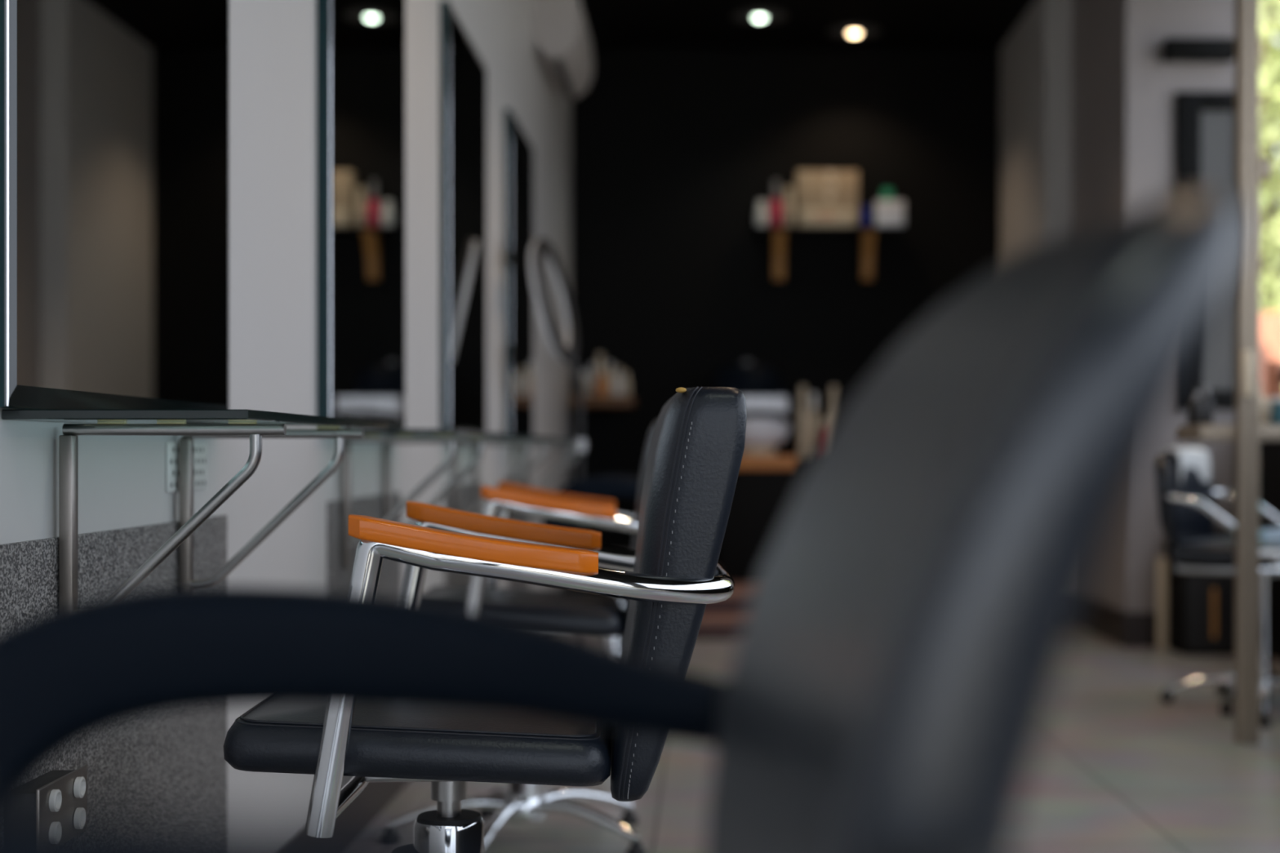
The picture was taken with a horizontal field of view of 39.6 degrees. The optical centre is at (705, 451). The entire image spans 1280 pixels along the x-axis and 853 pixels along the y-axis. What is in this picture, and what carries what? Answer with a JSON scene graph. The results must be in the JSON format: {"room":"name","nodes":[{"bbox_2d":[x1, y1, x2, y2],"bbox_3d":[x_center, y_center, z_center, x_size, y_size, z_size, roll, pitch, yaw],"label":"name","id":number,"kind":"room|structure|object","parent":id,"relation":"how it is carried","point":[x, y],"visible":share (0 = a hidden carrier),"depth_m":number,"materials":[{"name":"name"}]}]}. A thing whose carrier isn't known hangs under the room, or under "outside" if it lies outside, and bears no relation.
{"room":"salon","nodes":[
{"label":"salon","id":0,"kind":"room"},
{"bbox_2d":[0,0,571,829],"bbox_3d":[-0.883,-0.783,4.140,0.120,3.367,13.480,0,0,0],"label":"wall","id":1,"kind":"structure","parent":0,"point":[273,43],"depth_m":3.58,"materials":[{"name":"white paint"}]},
{"bbox_2d":[0,515,226,822],"bbox_3d":[-0.820,0.439,2.542,0.006,0.661,0.985,0,0,0],"label":"wall panel","id":2,"kind":"object","parent":1,"relation":"attached to","point":[172,765],"visible":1,"depth_m":2.56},
{"bbox_2d":[8,764,87,813],"bbox_3d":[-0.791,0.431,2.140,0.052,0.081,0.160,0,0,0],"label":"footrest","id":3,"kind":"object","parent":2,"relation":"attached to","point":[54,791],"visible":0.57,"depth_m":2.13,"materials":[{"name":"black plastic"}]},
{"bbox_2d":[48,789,62,811],"bbox_3d":[-0.768,0.412,2.100,0.007,0.026,0.026,0,0,0],"label":"outlet","id":4,"kind":"object","parent":3,"relation":"attached to","point":[55,795],"depth_m":2.09,"materials":[{"name":"white plastic"}]},
{"bbox_2d":[73,777,85,798],"bbox_3d":[-0.768,0.412,2.182,0.007,0.026,0.026,0,0,0],"label":"outlet","id":5,"kind":"object","parent":3,"relation":"attached to","point":[79,783],"depth_m":2.17,"materials":[{"name":"white plastic"}]},
{"bbox_2d":[74,807,85,813],"bbox_3d":[-0.768,0.450,2.182,0.007,0.026,0.026,0,0,0],"label":"outlet","id":6,"kind":"object","parent":3,"relation":"attached to","point":[77,810],"depth_m":2.18,"materials":[{"name":"white plastic"}]},
{"bbox_2d":[58,422,286,608],"bbox_3d":[-0.673,0.111,2.248,0.282,0.298,0.022,0,0,0],"label":"shelf bracket","id":7,"kind":"object","parent":2,"relation":"attached to","point":[68,442],"visible":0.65,"depth_m":2.24,"materials":[{"name":"silver metal"}]},
{"bbox_2d":[178,427,364,586],"bbox_3d":[-0.673,0.111,2.757,0.282,0.298,0.022,0,0,0],"label":"shelf bracket","id":8,"kind":"object","parent":2,"relation":"attached to","point":[186,442],"visible":0.69,"depth_m":2.75,"materials":[{"name":"silver metal"}]},
{"bbox_2d":[0,0,229,409],"bbox_3d":[-0.807,-0.724,2.497,0.030,1.345,0.956,0,0,0],"label":"wall mirror","id":9,"kind":"object","parent":1,"relation":"attached to","point":[114,114],"visible":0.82,"depth_m":2.38,"materials":[{"name":"black mirror"}]},
{"bbox_2d":[165,441,207,492],"bbox_3d":[-0.821,0.024,2.813,0.004,0.077,0.214,0,0,0],"label":"plate","id":10,"kind":"object","parent":1,"relation":"attached to","point":[200,449],"visible":0.7,"depth_m":2.84,"materials":[{"name":"white plastic"}]},
{"bbox_2d":[1,409,388,429],"bbox_3d":[-0.679,-0.044,2.535,0.288,0.012,0.919,0,0,0],"label":"glass shelf","id":11,"kind":"object","parent":1,"relation":"attached to","point":[91,416],"visible":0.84,"depth_m":2.08,"materials":[{"name":"black glass"}]},
{"bbox_2d":[316,0,404,428],"bbox_3d":[-0.807,-0.724,4.235,0.030,1.345,0.956,0,0,0],"label":"wall mirror","id":12,"kind":"object","parent":1,"relation":"attached to","point":[361,43],"visible":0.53,"depth_m":4.07,"materials":[{"name":"black mirror"}]},
{"bbox_2d":[326,492,401,788],"bbox_3d":[-0.820,0.439,4.316,0.006,0.661,0.915,0,0,0],"label":"wall panel","id":13,"kind":"object","parent":1,"relation":"attached to","point":[338,578],"visible":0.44,"depth_m":4.08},
{"bbox_2d":[342,435,469,568],"bbox_3d":[-0.673,0.111,3.986,0.282,0.298,0.022,0,0,0],"label":"shelf bracket","id":14,"kind":"object","parent":13,"relation":"attached to","point":[347,544],"visible":0.73,"depth_m":3.98,"materials":[{"name":"silver metal"}]},
{"bbox_2d":[382,436,495,524],"bbox_3d":[-0.673,0.111,4.495,0.282,0.298,0.022,0,0,0],"label":"shelf bracket","id":15,"kind":"object","parent":13,"relation":"attached to","point":[480,441],"visible":0.44,"depth_m":4.49,"materials":[{"name":"silver metal"}]},
{"bbox_2d":[363,428,505,437],"bbox_3d":[-0.679,-0.044,4.274,0.288,0.012,0.919,0,0,0],"label":"glass shelf","id":16,"kind":"object","parent":1,"relation":"attached to","point":[389,432],"visible":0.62,"depth_m":3.81,"materials":[{"name":"black glass"}]},
{"bbox_2d":[303,589,573,835],"bbox_3d":[-0.815,0.835,4.140,0.016,0.130,13.480,0,0,0],"label":"baseboard","id":17,"kind":"structure","parent":1,"relation":"attached to","point":[375,797],"depth_m":4.23,"materials":[{"name":"grey"}]},
{"bbox_2d":[440,0,486,431],"bbox_3d":[-0.807,-0.724,5.973,0.030,1.345,0.956,0,0,0],"label":"wall mirror","id":18,"kind":"object","parent":1,"relation":"attached to","point":[463,72],"visible":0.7,"depth_m":5.79,"materials":[{"name":"black mirror"}]},
{"bbox_2d":[444,481,482,586],"bbox_3d":[-0.820,0.439,6.053,0.006,0.661,0.915,0,0,0],"label":"wall panel","id":19,"kind":"object","parent":1,"relation":"attached to","point":[465,491],"visible":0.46,"depth_m":5.97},
{"bbox_2d":[452,440,541,512],"bbox_3d":[-0.673,0.112,5.723,0.282,0.296,0.022,0,0,0],"label":"shelf bracket","id":20,"kind":"object","parent":19,"relation":"attached to","point":[528,443],"visible":0.56,"depth_m":5.72,"materials":[{"name":"silver metal"}]},
{"bbox_2d":[473,441,554,513],"bbox_3d":[-0.673,0.112,6.233,0.282,0.296,0.022,0,0,0],"label":"shelf bracket","id":21,"kind":"object","parent":19,"relation":"attached to","point":[476,470],"visible":0.59,"depth_m":6.22,"materials":[{"name":"silver metal"}]},
{"bbox_2d":[506,475,529,590],"bbox_3d":[-0.820,0.439,7.792,0.006,0.661,0.915,0,0,0],"label":"wall panel","id":22,"kind":"object","parent":1,"relation":"attached to","point":[509,584],"visible":0.24,"depth_m":7.76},
{"bbox_2d":[511,443,575,513],"bbox_3d":[-0.673,0.112,7.462,0.282,0.296,0.022,0,0,0],"label":"shelf bracket","id":23,"kind":"object","parent":22,"relation":"attached to","point":[570,445],"visible":0.54,"depth_m":7.45,"materials":[{"name":"silver metal"}]},
{"bbox_2d":[524,444,587,489],"bbox_3d":[-0.673,0.112,7.971,0.282,0.296,0.022,0,0,0],"label":"shelf bracket","id":24,"kind":"object","parent":22,"relation":"attached to","point":[526,465],"visible":0.27,"depth_m":7.96,"materials":[{"name":"silver metal"}]},
{"bbox_2d":[503,108,533,435],"bbox_3d":[-0.807,-0.724,7.711,0.030,1.345,0.956,0,0,0],"label":"wall mirror","id":25,"kind":"object","parent":1,"relation":"attached to","point":[517,150],"visible":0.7,"depth_m":7.47,"materials":[{"name":"black mirror"}]},
{"bbox_2d":[495,435,559,441],"bbox_3d":[-0.679,-0.044,6.011,0.288,0.012,0.919,0,0,0],"label":"glass shelf","id":26,"kind":"object","parent":1,"relation":"attached to","point":[506,437],"visible":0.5,"depth_m":5.55,"materials":[{"name":"black glass"}]},
{"bbox_2d":[533,0,593,98],"bbox_3d":[-0.712,-2.050,9.010,0.222,0.331,1.020,0,0,0],"label":"air conditioner","id":27,"kind":"object","parent":1,"relation":"attached to","point":[562,35],"visible":1,"depth_m":8.50,"materials":[{"name":"grey plastic"}]},
{"bbox_2d":[554,440,590,443],"bbox_3d":[-0.679,-0.044,7.750,0.288,0.012,0.919,0,0,0],"label":"glass shelf","id":28,"kind":"object","parent":1,"relation":"attached to","point":[559,441],"visible":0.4,"depth_m":7.29,"materials":[{"name":"black glass"}]},
{"bbox_2d":[710,360,786,395],"bbox_3d":[0.240,0.082,10.350,0.450,1.235,0.450,0,0,0],"label":"dryer","id":29,"kind":"object","parent":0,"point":[751,380],"visible":0.43,"depth_m":10.18,"materials":[{"name":"black plastic"}]},
{"bbox_2d":[571,48,999,599],"bbox_3d":[0.728,-0.783,10.930,3.341,3.367,0.100,0,0,0],"label":"wall","id":30,"kind":"structure","parent":0,"point":[674,152],"depth_m":10.88,"materials":[{"name":"black paint"}]},
{"bbox_2d":[571,395,635,408],"bbox_3d":[-0.603,-0.298,10.578,0.346,0.058,0.595,0,0,0],"label":"wooden shelf","id":31,"kind":"object","parent":30,"relation":"attached to","point":[589,401],"visible":0.8,"depth_m":10.28,"materials":[{"name":"brown wood"}]},
{"bbox_2d":[581,370,588,395],"bbox_3d":[-0.715,-0.402,10.440,0.056,0.150,0.056,0,0,0],"label":"bottle","id":32,"kind":"object","parent":31,"relation":"on","point":[584,373],"visible":0.67,"depth_m":10.42,"materials":[{"name":"beige plastic"}]},
{"bbox_2d":[587,364,595,395],"bbox_3d":[-0.670,-0.422,10.460,0.052,0.190,0.052,0,0,0],"label":"bottle","id":33,"kind":"object","parent":31,"relation":"on","point":[591,376],"visible":0.77,"depth_m":10.44,"materials":[{"name":"white plastic"}]},
{"bbox_2d":[595,353,604,395],"bbox_3d":[-0.622,-0.452,10.440,0.060,0.250,0.060,0,0,0],"label":"bottle","id":34,"kind":"object","parent":31,"relation":"on","point":[600,368],"visible":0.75,"depth_m":10.42,"materials":[{"name":"beige plastic"}]},
{"bbox_2d":[595,373,607,395],"bbox_3d":[-0.607,-0.392,10.340,0.064,0.130,0.064,0,0,0],"label":"bottle","id":35,"kind":"object","parent":31,"relation":"on","point":[601,384],"visible":1,"depth_m":10.32,"materials":[{"name":"orange plastic"}]},
{"bbox_2d":[605,361,614,395],"bbox_3d":[-0.562,-0.427,10.440,0.052,0.200,0.052,0,0,0],"label":"bottle","id":36,"kind":"object","parent":31,"relation":"on","point":[610,377],"visible":0.81,"depth_m":10.42,"materials":[{"name":"beige plastic"}]},
{"bbox_2d":[614,367,623,395],"bbox_3d":[-0.513,-0.412,10.460,0.056,0.170,0.056,0,0,0],"label":"bottle","id":37,"kind":"object","parent":31,"relation":"on","point":[619,379],"visible":0.77,"depth_m":10.44,"materials":[{"name":"white plastic"}]},
{"bbox_2d":[622,372,630,395],"bbox_3d":[-0.468,-0.397,10.440,0.048,0.140,0.048,0,0,0],"label":"bottle","id":38,"kind":"object","parent":31,"relation":"on","point":[626,382],"visible":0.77,"depth_m":10.42,"materials":[{"name":"beige plastic"}]},
{"bbox_2d":[753,226,905,279],"bbox_3d":[0.745,-1.201,10.775,0.908,0.304,0.210,0,0,0],"label":"shelf","id":39,"kind":"object","parent":30,"relation":"attached to","point":[868,233],"visible":1,"depth_m":10.76,"materials":[{"name":"brown wood"}]},
{"bbox_2d":[755,200,768,226],"bbox_3d":[0.338,-1.437,10.760,0.076,0.165,0.076,0,0,0],"label":"bottle","id":40,"kind":"object","parent":39,"relation":"on","point":[761,214],"visible":0.95,"depth_m":10.73,"materials":[{"name":"white plastic"}]},
{"bbox_2d":[769,179,782,226],"bbox_3d":[0.423,-1.499,10.760,0.072,0.290,0.072,0,0,0],"label":"bottle","id":41,"kind":"object","parent":39,"relation":"on","point":[775,208],"visible":0.95,"depth_m":10.73,"materials":[{"name":"red plastic"}]},
{"bbox_2d":[783,186,794,226],"bbox_3d":[0.504,-1.479,10.780,0.066,0.250,0.066,0,0,0],"label":"bottle","id":42,"kind":"object","parent":39,"relation":"on","point":[788,205],"visible":0.88,"depth_m":10.76,"materials":[{"name":"beige plastic"}]},
{"bbox_2d":[795,169,857,226],"bbox_3d":[0.735,-1.527,10.791,0.369,0.346,0.138,0,0,0],"label":"carton","id":43,"kind":"object","parent":39,"relation":"on","point":[829,197],"visible":0.94,"depth_m":10.73,"materials":[{"name":"beige cardboard"}]},
{"bbox_2d":[861,205,870,226],"bbox_3d":[0.966,-1.419,10.760,0.052,0.130,0.052,0,0,0],"label":"bottle","id":44,"kind":"object","parent":39,"relation":"on","point":[865,217],"visible":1,"depth_m":10.74,"materials":[{"name":"blue plastic"}]},
{"bbox_2d":[882,188,893,199],"bbox_3d":[1.106,-1.476,10.825,0.072,0.245,0.072,0,0,0],"label":"bottle","id":45,"kind":"object","parent":39,"relation":"on","point":[887,193],"visible":0.24,"depth_m":10.79,"materials":[{"name":"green plastic"}]},
{"bbox_2d":[874,200,904,226],"bbox_3d":[1.108,-1.434,10.735,0.175,0.159,0.090,0,0,0],"label":"box","id":46,"kind":"object","parent":39,"relation":"on","point":[886,212],"visible":0.92,"depth_m":10.69,"materials":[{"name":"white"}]},
{"bbox_2d":[580,0,1035,48],"bbox_3d":[0.788,-2.542,4.190,3.463,0.150,13.580,0,0,0],"label":"ceiling","id":47,"kind":"structure","parent":0,"point":[611,24],"depth_m":10.22,"materials":[{"name":"black paint"}]},
{"bbox_2d":[732,8,786,23],"bbox_3d":[0.304,-2.453,10.050,0.310,0.028,0.310,0,0,0],"label":"recessed light","id":48,"kind":"object","parent":47,"relation":"in","point":[750,15],"visible":1,"depth_m":10.02,"materials":[{"name":"grey"}]},
{"bbox_2d":[827,24,880,38],"bbox_3d":[0.870,-2.453,10.420,0.310,0.028,0.310,0,0,0],"label":"recessed light","id":49,"kind":"object","parent":47,"relation":"in","point":[851,31],"visible":1,"depth_m":10.38,"materials":[{"name":"grey"}]},
{"bbox_2d":[360,622,1279,852],"bbox_3d":[0.788,0.950,4.190,3.463,0.100,13.580,0,0,0],"label":"floor","id":50,"kind":"structure","parent":0,"point":[1116,767],"depth_m":4.84,"materials":[{"name":"grey tile"}]},
{"bbox_2d":[223,386,746,851],"bbox_3d":[-0.320,0.410,2.360,0.721,0.980,0.631,0,0,-3],"label":"salon chair","id":51,"kind":"object","parent":50,"relation":"on","point":[697,446],"visible":0.84,"depth_m":2.16,"materials":[{"name":"black leather"}]},
{"bbox_2d":[381,421,656,852],"bbox_3d":[-0.387,0.410,4.099,0.721,0.980,0.631,0,0,-3],"label":"salon chair","id":52,"kind":"object","parent":50,"relation":"on","point":[571,614],"visible":0.56,"depth_m":3.95,"materials":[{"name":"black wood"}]},
{"bbox_2d":[528,237,586,639],"bbox_3d":[-0.571,0.021,7.124,0.464,1.751,0.563,0,0,30],"label":"lamp","id":53,"kind":"object","parent":50,"relation":"on","point":[542,248],"visible":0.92,"depth_m":7.08,"materials":[{"name":"white metal"}]},
{"bbox_2d":[528,240,570,364],"bbox_3d":[-0.615,-0.598,7.100,0.124,0.497,0.506,0,0,10],"label":"diffuser","id":54,"kind":"object","parent":53,"relation":"attached to","point":[540,250],"depth_m":6.96,"materials":[{"name":"white"}]},
{"bbox_2d":[542,474,639,653],"bbox_3d":[-0.240,0.400,5.841,0.725,0.999,0.706,0,0,0],"label":"armchair","id":55,"kind":"object","parent":50,"relation":"on","point":[605,486],"visible":0.14,"depth_m":5.50,"materials":[{"name":"black leather"}]},
{"bbox_2d":[0,192,1241,852],"bbox_3d":[-0.166,0.400,0.709,0.725,0.999,0.706,0,0,-7],"label":"armchair","id":56,"kind":"object","parent":50,"relation":"on","point":[917,593],"visible":1,"depth_m":0.66,"materials":[{"name":"black leather"}]},
{"bbox_2d":[697,582,755,639],"bbox_3d":[0.550,0.800,9.672,1.720,0.200,2.375,0,0,0],"label":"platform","id":57,"kind":"object","parent":50,"relation":"on","point":[725,620],"visible":0.02,"depth_m":8.67,"materials":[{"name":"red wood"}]},
{"bbox_2d":[718,455,813,582],"bbox_3d":[0.420,0.360,9.750,0.740,0.679,0.500,0,0,0],"label":"base cabinet","id":58,"kind":"object","parent":57,"relation":"on","point":[766,487],"visible":0.36,"depth_m":9.52,"materials":[{"name":"black paint"}]},
{"bbox_2d":[742,395,795,455],"bbox_3d":[0.270,-0.143,9.710,0.423,0.325,0.421,0,0,0],"label":"towels","id":59,"kind":"object","parent":58,"relation":"in","point":[769,420],"visible":0.7,"depth_m":9.59,"materials":[{"name":"white fabric"}]},
{"bbox_2d":[798,386,807,459],"bbox_3d":[0.531,-0.160,9.720,0.052,0.400,0.052,0,0,0],"label":"bottle","id":60,"kind":"object","parent":58,"relation":"on","point":[802,414],"visible":1,"depth_m":9.70,"materials":[{"name":"beige plastic"}]},
{"bbox_2d":[808,393,818,459],"bbox_3d":[0.590,-0.140,9.720,0.052,0.360,0.052,0,0,0],"label":"bottle","id":61,"kind":"object","parent":58,"relation":"on","point":[813,421],"visible":0.86,"depth_m":9.70,"materials":[{"name":"beige plastic"}]},
{"bbox_2d":[821,418,830,446],"bbox_3d":[0.653,-0.070,9.650,0.054,0.220,0.054,0,0,0],"label":"bottle","id":62,"kind":"object","parent":58,"relation":"on","point":[825,433],"visible":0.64,"depth_m":9.63,"materials":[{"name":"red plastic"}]},
{"bbox_2d":[828,386,838,431],"bbox_3d":[0.698,-0.160,9.720,0.052,0.400,0.052,0,0,0],"label":"bottle","id":63,"kind":"object","parent":58,"relation":"on","point":[833,415],"visible":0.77,"depth_m":9.70,"materials":[{"name":"beige plastic"}]},
{"bbox_2d":[1156,557,1167,650],"bbox_3d":[2.070,0.690,8.065,0.040,0.420,0.030,0,0,0],"label":"board","id":64,"kind":"object","parent":50,"relation":"on","point":[1162,562],"visible":1,"depth_m":8.05,"materials":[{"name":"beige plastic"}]},
{"bbox_2d":[1164,528,1235,655],"bbox_3d":[2.260,0.625,8.000,0.300,0.550,0.360,0,0,0],"label":"base cabinet","id":65,"kind":"object","parent":50,"relation":"on","point":[1201,606],"visible":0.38,"depth_m":7.84,"materials":[{"name":"black paint"}]},
{"bbox_2d":[1151,454,1279,715],"bbox_3d":[1.921,0.455,6.284,0.600,0.889,0.585,0,0,35],"label":"swivel chair","id":66,"kind":"object","parent":50,"relation":"on","point":[1188,514],"visible":0.74,"depth_m":6.27,"materials":[{"name":"black leather"}]},
{"bbox_2d":[1159,447,1209,483],"bbox_3d":[1.720,0.048,6.447,0.115,0.125,0.300,0,0,35],"label":"towel","id":67,"kind":"object","parent":66,"relation":"hanging from","point":[1197,458],"visible":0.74,"depth_m":6.47,"materials":[{"name":"white fabric"}]},
{"bbox_2d":[1175,0,1279,744],"bbox_3d":[1.910,-0.738,5.638,0.740,3.275,0.385,0,0,0],"label":"frame","id":68,"kind":"object","parent":50,"relation":"on","point":[1246,432],"visible":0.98,"depth_m":5.47,"materials":[{"name":"beige metal"}]},
{"bbox_2d":[1186,391,1204,425],"bbox_3d":[1.575,-0.141,5.720,0.056,0.110,0.056,0,0,0],"label":"bottle","id":69,"kind":"object","parent":68,"relation":"on","point":[1194,407],"visible":0.9,"depth_m":5.70,"materials":[{"name":"black plastic"}]},
{"bbox_2d":[1199,385,1213,424],"bbox_3d":[1.625,-0.151,5.780,0.050,0.130,0.050,0,0,0],"label":"bottle","id":70,"kind":"object","parent":68,"relation":"on","point":[1207,401],"visible":0.72,"depth_m":5.76,"materials":[{"name":"black plastic"}]},
{"bbox_2d":[1175,424,1279,440],"bbox_3d":[1.910,-0.060,5.681,0.740,0.050,0.299,0,0,0],"label":"countertop","id":71,"kind":"structure","parent":68,"relation":"on","point":[1197,432],"depth_m":5.53,"materials":[{"name":"beige metal"}]},
{"bbox_2d":[1231,544,1279,557],"bbox_3d":[1.992,0.312,5.620,0.576,0.025,0.300,0,0,0],"label":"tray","id":72,"kind":"object","parent":68,"relation":"on","point":[1258,550],"depth_m":5.47,"materials":[{"name":"silver metal"}]},
{"bbox_2d":[1259,383,1265,424],"bbox_3d":[1.742,-0.151,5.600,0.040,0.130,0.040,0,0,0],"label":"bottle","id":73,"kind":"object","parent":68,"relation":"on","point":[1262,400],"visible":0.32,"depth_m":5.58,"materials":[{"name":"beige plastic"}]},
{"bbox_2d":[1259,527,1279,546],"bbox_3d":[1.912,0.269,5.600,0.400,0.058,0.170,0,0,0],"label":"folded towel","id":74,"kind":"object","parent":68,"relation":"on","point":[1271,536],"visible":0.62,"depth_m":5.54,"materials":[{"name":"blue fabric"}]},
{"bbox_2d":[1265,361,1279,424],"bbox_3d":[1.812,-0.186,5.660,0.070,0.200,0.070,0,0,0],"label":"spray bottle","id":75,"kind":"object","parent":68,"relation":"on","point":[1273,368],"visible":0.72,"depth_m":5.64,"materials":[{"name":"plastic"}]},
{"bbox_2d":[1270,401,1279,424],"bbox_3d":[1.800,-0.121,5.560,0.068,0.070,0.068,0,0,0],"label":"jar","id":76,"kind":"object","parent":68,"relation":"on","point":[1275,406],"visible":0.99,"depth_m":5.54,"materials":[{"name":"teal glass"}]},
{"bbox_2d":[1259,568,1279,728],"bbox_3d":[1.905,0.643,5.856,0.225,0.514,0.121,0,0,0],"label":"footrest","id":77,"kind":"object","parent":50,"relation":"on","point":[1265,574],"visible":0.85,"depth_m":5.88,"materials":[{"name":"silver metal"}]},
{"bbox_2d":[1000,0,1071,262],"bbox_3d":[2.098,-0.783,10.150,0.600,3.367,1.460,0,0,0],"label":"wall","id":78,"kind":"structure","parent":0,"point":[1036,57],"depth_m":9.65,"materials":[{"name":"white paint"}]},
{"bbox_2d":[1071,0,1235,612],"bbox_3d":[2.230,-0.783,8.810,0.580,3.367,1.220,0,0,0],"label":"wall","id":79,"kind":"structure","parent":0,"point":[1123,91],"depth_m":8.20,"materials":[{"name":"grey paint"}]},
{"bbox_2d":[1072,595,1124,646],"bbox_3d":[1.861,0.820,8.810,0.158,0.160,1.220,0,0,0],"label":"baseboard","id":80,"kind":"structure","parent":79,"relation":"attached to","point":[1106,621],"depth_m":8.66,"materials":[{"name":"grey"}]},
{"bbox_2d":[1123,612,1156,647],"bbox_3d":[2.202,0.820,8.192,0.556,0.160,0.016,0,0,0],"label":"baseboard","id":81,"kind":"structure","parent":79,"relation":"attached to","point":[1140,628],"depth_m":8.19,"materials":[{"name":"grey"}]},
{"bbox_2d":[1161,37,1235,62],"bbox_3d":[2.262,-1.842,8.155,0.320,0.094,0.090,0,0,0],"label":"floating shelf","id":82,"kind":"object","parent":79,"relation":"attached to","point":[1174,50],"visible":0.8,"depth_m":8.11,"materials":[{"name":"black paint"}]},
{"bbox_2d":[1174,91,1235,204],"bbox_3d":[2.293,-1.397,8.185,0.274,0.514,0.029,0,0,0],"label":"mirror","id":83,"kind":"object","parent":79,"relation":"attached to","point":[1204,142],"depth_m":8.17,"materials":[{"name":"grey mirror"}]},
{"bbox_2d":[1174,254,1235,409],"bbox_3d":[2.293,-0.549,8.185,0.274,0.709,0.029,0,0,0],"label":"mirror","id":84,"kind":"object","parent":79,"relation":"attached to","point":[1211,362],"depth_m":8.19,"materials":[{"name":"grey mirror"}]},
{"bbox_2d":[1259,440,1279,659],"bbox_3d":[2.500,-0.783,2.800,0.040,3.367,10.800,0,0,0],"label":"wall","id":85,"kind":"structure","parent":0,"point":[1269,451],"depth_m":7.79,"materials":[{"name":"black paint"}]},
{"label":"outside","id":86,"kind":"structure","parent":0,"visible":0},
{"bbox_3d":[15.000,1.075,10.000,90.000,0.150,100.000,0,0,0],"label":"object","id":87,"kind":"structure","parent":86,"visible":0},
{"bbox_2d":[1259,0,1279,313],"bbox_3d":[5.016,-2.528,15.801,3.890,7.068,3.904,0,0,0],"label":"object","id":88,"kind":"object","parent":87,"relation":"on","point":[1269,52],"visible":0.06,"depth_m":15.05,"materials":[{"name":"green plant"}]},
{"bbox_2d":[1259,312,1279,399],"bbox_3d":[3.590,0.060,11.300,0.140,1.880,0.200,0,0,0],"label":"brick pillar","id":89,"kind":"structure","parent":87,"relation":"on","point":[1269,322],"depth_m":11.20,"materials":[{"name":"orange brick"}]},
{"bbox_2d":[1274,12,1279,197],"bbox_3d":[7.576,-3.322,21.498,5.316,8.655,5.364,0,0,0],"label":"tree","id":90,"kind":"object","parent":87,"relation":"on","point":[1278,28],"visible":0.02,"depth_m":20.44,"materials":[{"name":"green plant"}]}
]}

